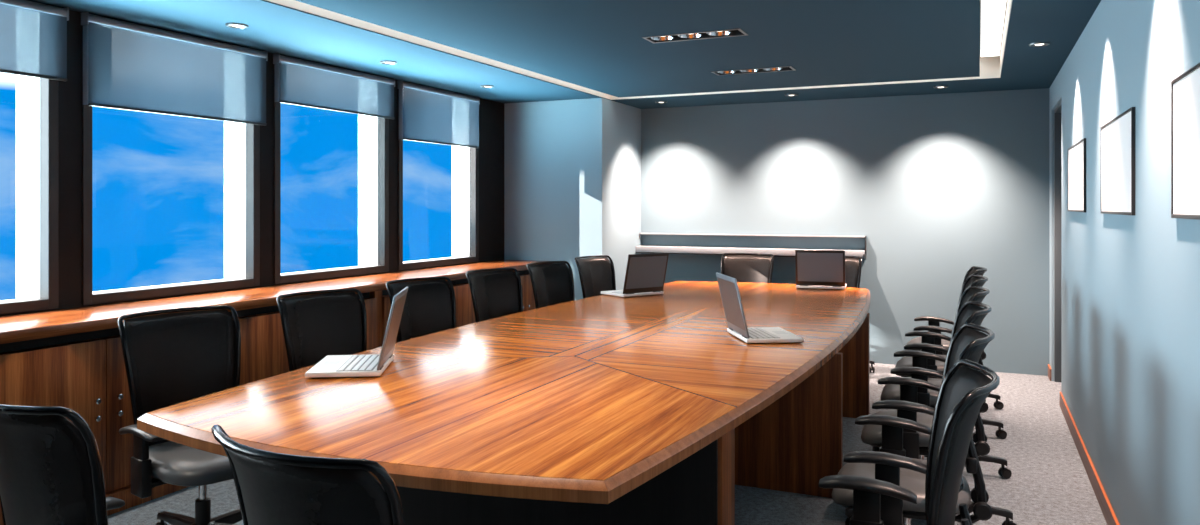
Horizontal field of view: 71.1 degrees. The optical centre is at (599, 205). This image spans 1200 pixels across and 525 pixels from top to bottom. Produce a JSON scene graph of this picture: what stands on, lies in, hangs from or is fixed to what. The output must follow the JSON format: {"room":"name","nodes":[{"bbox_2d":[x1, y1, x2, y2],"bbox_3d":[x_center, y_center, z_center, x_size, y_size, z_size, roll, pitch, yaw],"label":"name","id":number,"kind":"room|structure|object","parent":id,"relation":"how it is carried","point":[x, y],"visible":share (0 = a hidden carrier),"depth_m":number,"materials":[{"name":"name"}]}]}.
{"room":"office","nodes":[
{"label":"office","id":0,"kind":"room"},
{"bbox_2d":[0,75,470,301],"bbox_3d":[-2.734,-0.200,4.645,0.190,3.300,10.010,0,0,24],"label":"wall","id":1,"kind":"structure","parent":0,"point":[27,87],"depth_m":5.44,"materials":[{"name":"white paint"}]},
{"bbox_2d":[0,10,503,316],"bbox_3d":[-2.620,-0.200,4.593,0.060,3.300,10.010,0,0,24],"label":"wall","id":2,"kind":"structure","parent":0,"point":[491,113],"depth_m":5.48,"materials":[{"name":"paint"}]},
{"bbox_2d":[0,0,57,313],"bbox_3d":[-3.007,-0.245,3.722,0.072,1.520,1.172,0,0,24],"label":"window","id":3,"kind":"structure","parent":2,"relation":"in","point":[48,299],"depth_m":4.21,"materials":[{"name":"metal"}]},
{"bbox_2d":[0,0,68,80],"bbox_3d":[-2.956,-0.816,3.709,0.056,0.374,1.204,0,0,24],"label":"roller blind","id":4,"kind":"object","parent":3,"relation":"attached to","point":[33,35],"visible":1,"depth_m":4.09,"materials":[{"name":"fabric"}]},
{"bbox_2d":[82,15,259,304],"bbox_3d":[-2.471,-0.245,4.907,0.072,1.520,1.172,0,0,24],"label":"window","id":5,"kind":"structure","parent":2,"relation":"in","point":[252,278],"depth_m":4.83,"materials":[{"name":"metal"}]},
{"bbox_2d":[81,12,267,125],"bbox_3d":[-2.420,-0.761,4.894,0.056,0.484,1.204,0,0,24],"label":"roller blind","id":6,"kind":"object","parent":5,"relation":"attached to","point":[127,66],"visible":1,"depth_m":4.78,"materials":[{"name":"fabric"}]},
{"bbox_2d":[274,55,388,283],"bbox_3d":[-1.935,-0.245,6.091,0.072,1.520,1.172,0,0,24],"label":"window","id":7,"kind":"structure","parent":2,"relation":"in","point":[383,123],"depth_m":6.23,"materials":[{"name":"metal"}]},
{"bbox_2d":[273,53,394,118],"bbox_3d":[-1.884,-0.842,6.078,0.056,0.322,1.204,0,0,24],"label":"roller blind","id":8,"kind":"object","parent":7,"relation":"attached to","point":[299,82],"visible":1,"depth_m":5.97,"materials":[{"name":"fabric"}]},
{"bbox_2d":[398,82,478,269],"bbox_3d":[-1.400,-0.245,7.276,0.072,1.520,1.172,0,0,24],"label":"window","id":9,"kind":"structure","parent":2,"relation":"in","point":[473,256],"depth_m":7.64,"materials":[{"name":"metal"}]},
{"bbox_2d":[398,80,479,147],"bbox_3d":[-1.363,-0.766,7.230,0.056,0.473,1.132,0,0,24],"label":"roller blind","id":10,"kind":"object","parent":9,"relation":"attached to","point":[426,114],"visible":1,"depth_m":7.15,"materials":[{"name":"fabric"}]},
{"bbox_2d":[28,0,1100,108],"bbox_3d":[-0.433,-1.093,3.604,4.840,0.175,10.010,0,0,24],"label":"ceiling","id":11,"kind":"structure","parent":0,"point":[274,28],"depth_m":5.36,"materials":[{"name":"blue paint"}]},
{"bbox_2d":[225,23,248,28],"bbox_3d":[-2.016,-1.000,4.666,0.120,0.010,0.120,0,0,24],"label":"recessed light","id":12,"kind":"object","parent":11,"relation":"in","point":[231,25],"visible":1,"depth_m":4.66,"materials":[{"name":"beige"}]},
{"bbox_2d":[380,61,396,64],"bbox_3d":[-1.476,-1.000,5.859,0.120,0.010,0.120,0,0,24],"label":"recessed light","id":13,"kind":"object","parent":11,"relation":"in","point":[381,62],"visible":1,"depth_m":5.84,"materials":[{"name":"beige"}]},
{"bbox_2d":[480,85,493,87],"bbox_3d":[-0.945,-1.000,7.035,0.120,0.010,0.120,0,0,24],"label":"recessed light","id":14,"kind":"object","parent":11,"relation":"in","point":[482,86],"visible":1,"depth_m":7.01,"materials":[{"name":"beige"}]},
{"bbox_2d":[295,0,979,96],"bbox_3d":[-0.131,-1.065,3.412,3.048,0.120,8.210,0,0,24],"label":"ceiling panel","id":15,"kind":"object","parent":11,"relation":"attached to","point":[597,45],"visible":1,"depth_m":4.98,"materials":[{"name":"blue paint"}]},
{"bbox_2d":[642,28,747,42],"bbox_3d":[0.559,-1.056,4.960,0.594,0.110,0.194,0,0,24],"label":"spotlight","id":16,"kind":"object","parent":15,"relation":"attached to","point":[728,32],"visible":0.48,"depth_m":5.00,"materials":[{"name":"grey metal"}]},
{"bbox_2d":[711,66,794,75],"bbox_3d":[1.136,-1.056,6.236,0.594,0.110,0.194,0,0,24],"label":"spotlight","id":17,"kind":"object","parent":15,"relation":"attached to","point":[783,68],"visible":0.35,"depth_m":6.27,"materials":[{"name":"black"}]},
{"bbox_2d":[266,0,1012,99],"bbox_3d":[-0.128,-1.095,3.422,3.346,0.169,8.530,0,0,24],"label":"trim","id":18,"kind":"structure","parent":11,"relation":"attached to","point":[990,67],"depth_m":6.09,"materials":[{"name":"white paint"}]},
{"bbox_2d":[933,86,947,88],"bbox_3d":[2.867,-1.000,7.066,0.120,0.010,0.120,0,0,24],"label":"recessed light","id":19,"kind":"object","parent":11,"relation":"in","point":[937,87],"visible":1,"depth_m":7.06,"materials":[{"name":"beige"}]},
{"bbox_2d":[1029,42,1049,46],"bbox_3d":[2.720,-1.000,5.201,0.120,0.010,0.120,0,0,24],"label":"recessed light","id":20,"kind":"object","parent":11,"relation":"in","point":[1037,44],"visible":1,"depth_m":5.19,"materials":[{"name":"beige"}]},
{"bbox_2d":[504,98,640,299],"bbox_3d":[-0.255,0.223,8.473,1.050,2.455,0.990,0,0,24],"label":"wall","id":21,"kind":"structure","parent":0,"point":[572,168],"depth_m":8.05,"materials":[{"name":"blue paint"}]},
{"bbox_2d":[107,363,1106,524],"bbox_3d":[-0.433,1.500,3.604,5.240,0.100,10.310,0,0,24],"label":"floor","id":22,"kind":"structure","parent":0,"point":[1049,483],"depth_m":4.34,"materials":[{"name":"grey carpet"}]},
{"bbox_2d":[0,404,124,524],"bbox_3d":[-1.300,0.948,2.132,0.742,1.003,0.718,0,0,30],"label":"office chair","id":23,"kind":"object","parent":22,"relation":"on","point":[51,469],"visible":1,"depth_m":1.93,"materials":[{"name":"black leather"}]},
{"bbox_2d":[0,328,189,524],"bbox_3d":[-2.524,1.013,4.040,0.510,0.874,1.318,0,0,24],"label":"base cabinet","id":24,"kind":"object","parent":22,"relation":"on","point":[84,373],"visible":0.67,"depth_m":3.88,"materials":[{"name":"brown wood"}]},
{"bbox_2d":[118,305,241,524],"bbox_3d":[-1.678,0.948,3.502,0.718,1.003,0.742,0,0,38],"label":"office chair","id":25,"kind":"object","parent":22,"relation":"on","point":[172,358],"visible":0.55,"depth_m":3.52,"materials":[{"name":"black leather"}]},
{"bbox_2d":[229,291,378,385],"bbox_3d":[-1.980,1.013,5.242,0.510,0.874,1.318,0,0,24],"label":"base cabinet","id":26,"kind":"object","parent":22,"relation":"on","point":[263,349],"visible":0.02,"depth_m":4.84,"materials":[{"name":"brown wood"}]},
{"bbox_2d":[0,260,550,343],"bbox_3d":[-2.543,0.550,4.019,0.527,0.050,9.008,0,0,24],"label":"window sill","id":27,"kind":"structure","parent":26,"relation":"on","point":[31,326],"depth_m":4.64,"materials":[{"name":"brown wood"}]},
{"bbox_2d":[211,424,404,524],"bbox_3d":[-0.504,0.948,1.750,0.742,1.003,0.718,0,0,33],"label":"office chair","id":28,"kind":"object","parent":22,"relation":"on","point":[273,488],"visible":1,"depth_m":1.53,"materials":[{"name":"black leather"}]},
{"bbox_2d":[276,288,366,371],"bbox_3d":[-1.330,0.948,4.272,0.718,1.003,0.742,0,0,38],"label":"office chair","id":29,"kind":"object","parent":22,"relation":"on","point":[316,326],"visible":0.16,"depth_m":4.40,"materials":[{"name":"black leather"}]},
{"bbox_2d":[386,277,455,341],"bbox_3d":[-0.982,0.948,5.042,0.718,1.003,0.742,0,0,38],"label":"office chair","id":30,"kind":"object","parent":22,"relation":"on","point":[430,303],"visible":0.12,"depth_m":5.20,"materials":[{"name":"black leather"}]},
{"bbox_2d":[379,278,475,346],"bbox_3d":[-1.436,1.013,6.445,0.510,0.874,1.318,0,0,24],"label":"base cabinet","id":31,"kind":"object","parent":22,"relation":"on","point":[465,315],"visible":0.06,"depth_m":6.62,"materials":[{"name":"brown wood"}]},
{"bbox_2d":[466,268,522,322],"bbox_3d":[-0.633,0.948,5.812,0.718,1.003,0.742,0,0,38],"label":"office chair","id":32,"kind":"object","parent":22,"relation":"on","point":[495,293],"visible":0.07,"depth_m":5.96,"materials":[{"name":"black leather"}]},
{"bbox_2d":[137,281,869,524],"bbox_3d":[0.361,1.065,4.861,2.100,0.770,5.625,0,0,24],"label":"conference table","id":33,"kind":"object","parent":22,"relation":"on","point":[601,409],"visible":0.87,"depth_m":3.04,"materials":[{"name":"brown wood"}]},
{"bbox_2d":[305,287,407,377],"bbox_3d":[-1.003,0.518,3.505,0.352,0.324,0.390,0,0,-6],"label":"laptop","id":34,"kind":"object","parent":33,"relation":"on","point":[331,366],"visible":1,"depth_m":3.42,"materials":[{"name":"silver metal"}]},
{"bbox_2d":[601,253,668,297],"bbox_3d":[0.265,0.518,6.416,0.390,0.324,0.352,0,0,-36],"label":"laptop","id":35,"kind":"object","parent":33,"relation":"on","point":[645,274],"visible":1,"depth_m":6.30,"materials":[{"name":"silver"}]},
{"bbox_2d":[716,272,803,343],"bbox_3d":[0.815,0.518,4.328,0.352,0.324,0.390,0,0,-6],"label":"laptop","id":36,"kind":"object","parent":33,"relation":"on","point":[728,286],"visible":1,"depth_m":4.25,"materials":[{"name":"silver metal"}]},
{"bbox_2d":[795,250,846,289],"bbox_3d":[1.831,0.518,6.952,0.390,0.324,0.352,0,0,19],"label":"laptop","id":37,"kind":"object","parent":33,"relation":"on","point":[815,269],"visible":1,"depth_m":6.82,"materials":[{"name":"silver"}]},
{"bbox_2d":[514,270,535,311],"bbox_3d":[-0.922,1.013,7.582,0.510,0.874,1.174,0,0,24],"label":"base cabinet","id":38,"kind":"object","parent":22,"relation":"on","point":[527,291],"visible":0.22,"depth_m":7.62,"materials":[{"name":"brown wood"}]},
{"bbox_2d":[526,261,574,308],"bbox_3d":[-0.285,0.948,6.582,0.718,1.003,0.742,0,0,38],"label":"office chair","id":39,"kind":"object","parent":22,"relation":"on","point":[553,283],"visible":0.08,"depth_m":6.73,"materials":[{"name":"black leather"}]},
{"bbox_2d":[575,255,615,298],"bbox_3d":[0.063,0.948,7.352,0.718,1.003,0.742,0,0,38],"label":"office chair","id":40,"kind":"object","parent":22,"relation":"on","point":[596,275],"visible":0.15,"depth_m":7.50,"materials":[{"name":"black leather"}]},
{"bbox_2d":[721,253,773,282],"bbox_3d":[1.317,0.948,7.717,0.742,1.003,0.718,0,0,24],"label":"office chair","id":41,"kind":"object","parent":22,"relation":"on","point":[745,267],"visible":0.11,"depth_m":7.88,"materials":[{"name":"black leather"}]},
{"bbox_2d":[845,256,874,372],"bbox_3d":[2.027,0.948,7.395,0.742,1.003,0.718,0,0,24],"label":"office chair","id":42,"kind":"object","parent":22,"relation":"on","point":[853,268],"visible":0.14,"depth_m":7.45,"materials":[{"name":"black leather"}]},
{"bbox_2d":[819,359,999,524],"bbox_3d":[0.821,0.948,2.311,0.718,1.003,0.742,0,0,21],"label":"office chair","id":43,"kind":"object","parent":22,"relation":"on","point":[963,391],"visible":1,"depth_m":2.37,"materials":[{"name":"black leather"}]},
{"bbox_2d":[832,323,994,524],"bbox_3d":[1.165,0.948,3.071,0.718,1.003,0.742,0,0,21],"label":"office chair","id":44,"kind":"object","parent":22,"relation":"on","point":[891,464],"visible":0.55,"depth_m":2.94,"materials":[{"name":"black leather"}]},
{"bbox_2d":[845,301,1016,524],"bbox_3d":[1.508,0.948,3.831,0.718,1.003,0.742,0,0,21],"label":"office chair","id":45,"kind":"object","parent":22,"relation":"on","point":[915,443],"visible":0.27,"depth_m":3.71,"materials":[{"name":"black plastic"}]},
{"bbox_2d":[872,285,1011,478],"bbox_3d":[1.852,0.948,4.590,0.718,1.003,0.742,0,0,21],"label":"office chair","id":46,"kind":"object","parent":22,"relation":"on","point":[919,370],"visible":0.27,"depth_m":4.48,"materials":[{"name":"black leather"}]},
{"bbox_2d":[895,274,1006,438],"bbox_3d":[2.196,0.948,5.350,0.718,1.003,0.742,0,0,21],"label":"office chair","id":47,"kind":"object","parent":22,"relation":"on","point":[927,338],"visible":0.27,"depth_m":5.24,"materials":[{"name":"black leather"}]},
{"bbox_2d":[905,266,1003,409],"bbox_3d":[2.539,0.948,6.110,0.718,1.003,0.742,0,0,21],"label":"office chair","id":48,"kind":"object","parent":22,"relation":"on","point":[933,322],"visible":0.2,"depth_m":5.99,"materials":[{"name":"black leather"}]},
{"bbox_2d":[641,88,1048,375],"bbox_3d":[1.661,0.075,8.232,5.240,2.750,0.150,0,0,24],"label":"wall","id":49,"kind":"structure","parent":0,"point":[939,187],"depth_m":7.71,"materials":[{"name":"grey paint"}]},
{"bbox_2d":[635,233,866,258],"bbox_3d":[1.414,0.378,8.168,2.240,0.204,0.169,0,0,24],"label":"wall shelf","id":50,"kind":"object","parent":49,"relation":"attached to","point":[777,252],"visible":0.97,"depth_m":8.19,"materials":[{"name":"silver metal"}]},
{"bbox_2d":[980,2,1006,56],"bbox_3d":[-0.433,-1.230,3.604,4.840,0.100,10.010,0,0,24],"label":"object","id":51,"kind":"structure","parent":0,"point":[1006,2],"depth_m":6.04,"materials":[{"name":"white paint"}]},
{"bbox_2d":[980,0,1006,56],"bbox_3d":[1.325,-1.165,2.759,0.136,0.030,8.120,0,0,24],"label":"recessed light","id":52,"kind":"object","parent":51,"relation":"in","point":[992,12],"visible":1,"depth_m":5.37,"materials":[{"name":"white plastic"}]},
{"bbox_2d":[1049,0,1199,524],"bbox_3d":[1.840,0.075,2.575,0.150,2.750,10.010,0,0,24],"label":"wall","id":53,"kind":"structure","parent":0,"point":[1130,284],"depth_m":3.24,"materials":[{"name":"blue paint"}]},
{"bbox_2d":[1048,364,1050,380],"bbox_3d":[3.781,1.400,7.065,0.012,0.100,0.227,0,0,24],"label":"baseboard","id":54,"kind":"structure","parent":53,"relation":"attached to","point":[1049,367],"depth_m":6.99,"materials":[{"name":"brown wood"}]},
{"bbox_2d":[1054,102,1060,381],"bbox_3d":[3.623,0.328,6.499,0.125,2.245,0.928,0,0,24],"label":"door","id":55,"kind":"structure","parent":53,"relation":"in","point":[1057,112],"depth_m":6.91,"materials":[{"name":"grey"}]},
{"bbox_2d":[1068,138,1085,211],"bbox_3d":[2.898,-0.171,5.114,0.012,0.414,0.953,0,0,24],"label":"picture","id":56,"kind":"object","parent":53,"relation":"attached to","point":[1077,152],"visible":1,"depth_m":5.01,"materials":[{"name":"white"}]},
{"bbox_2d":[1059,392,1119,524],"bbox_3d":[1.526,1.400,2.080,0.012,0.100,8.848,0,0,24],"label":"baseboard","id":57,"kind":"structure","parent":53,"relation":"attached to","point":[1109,515],"depth_m":4.44,"materials":[{"name":"brown wood"}]},
{"bbox_2d":[1100,107,1134,214],"bbox_3d":[2.221,-0.171,3.616,0.012,0.414,0.910,0,0,24],"label":"picture","id":58,"kind":"object","parent":53,"relation":"attached to","point":[1117,136],"visible":1,"depth_m":3.53,"materials":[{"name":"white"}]},
{"bbox_2d":[1171,63,1199,219],"bbox_3d":[1.543,-0.171,2.117,0.012,0.414,0.930,0,0,24],"label":"picture","id":59,"kind":"object","parent":53,"relation":"attached to","point":[1185,89],"visible":1,"depth_m":2.38,"materials":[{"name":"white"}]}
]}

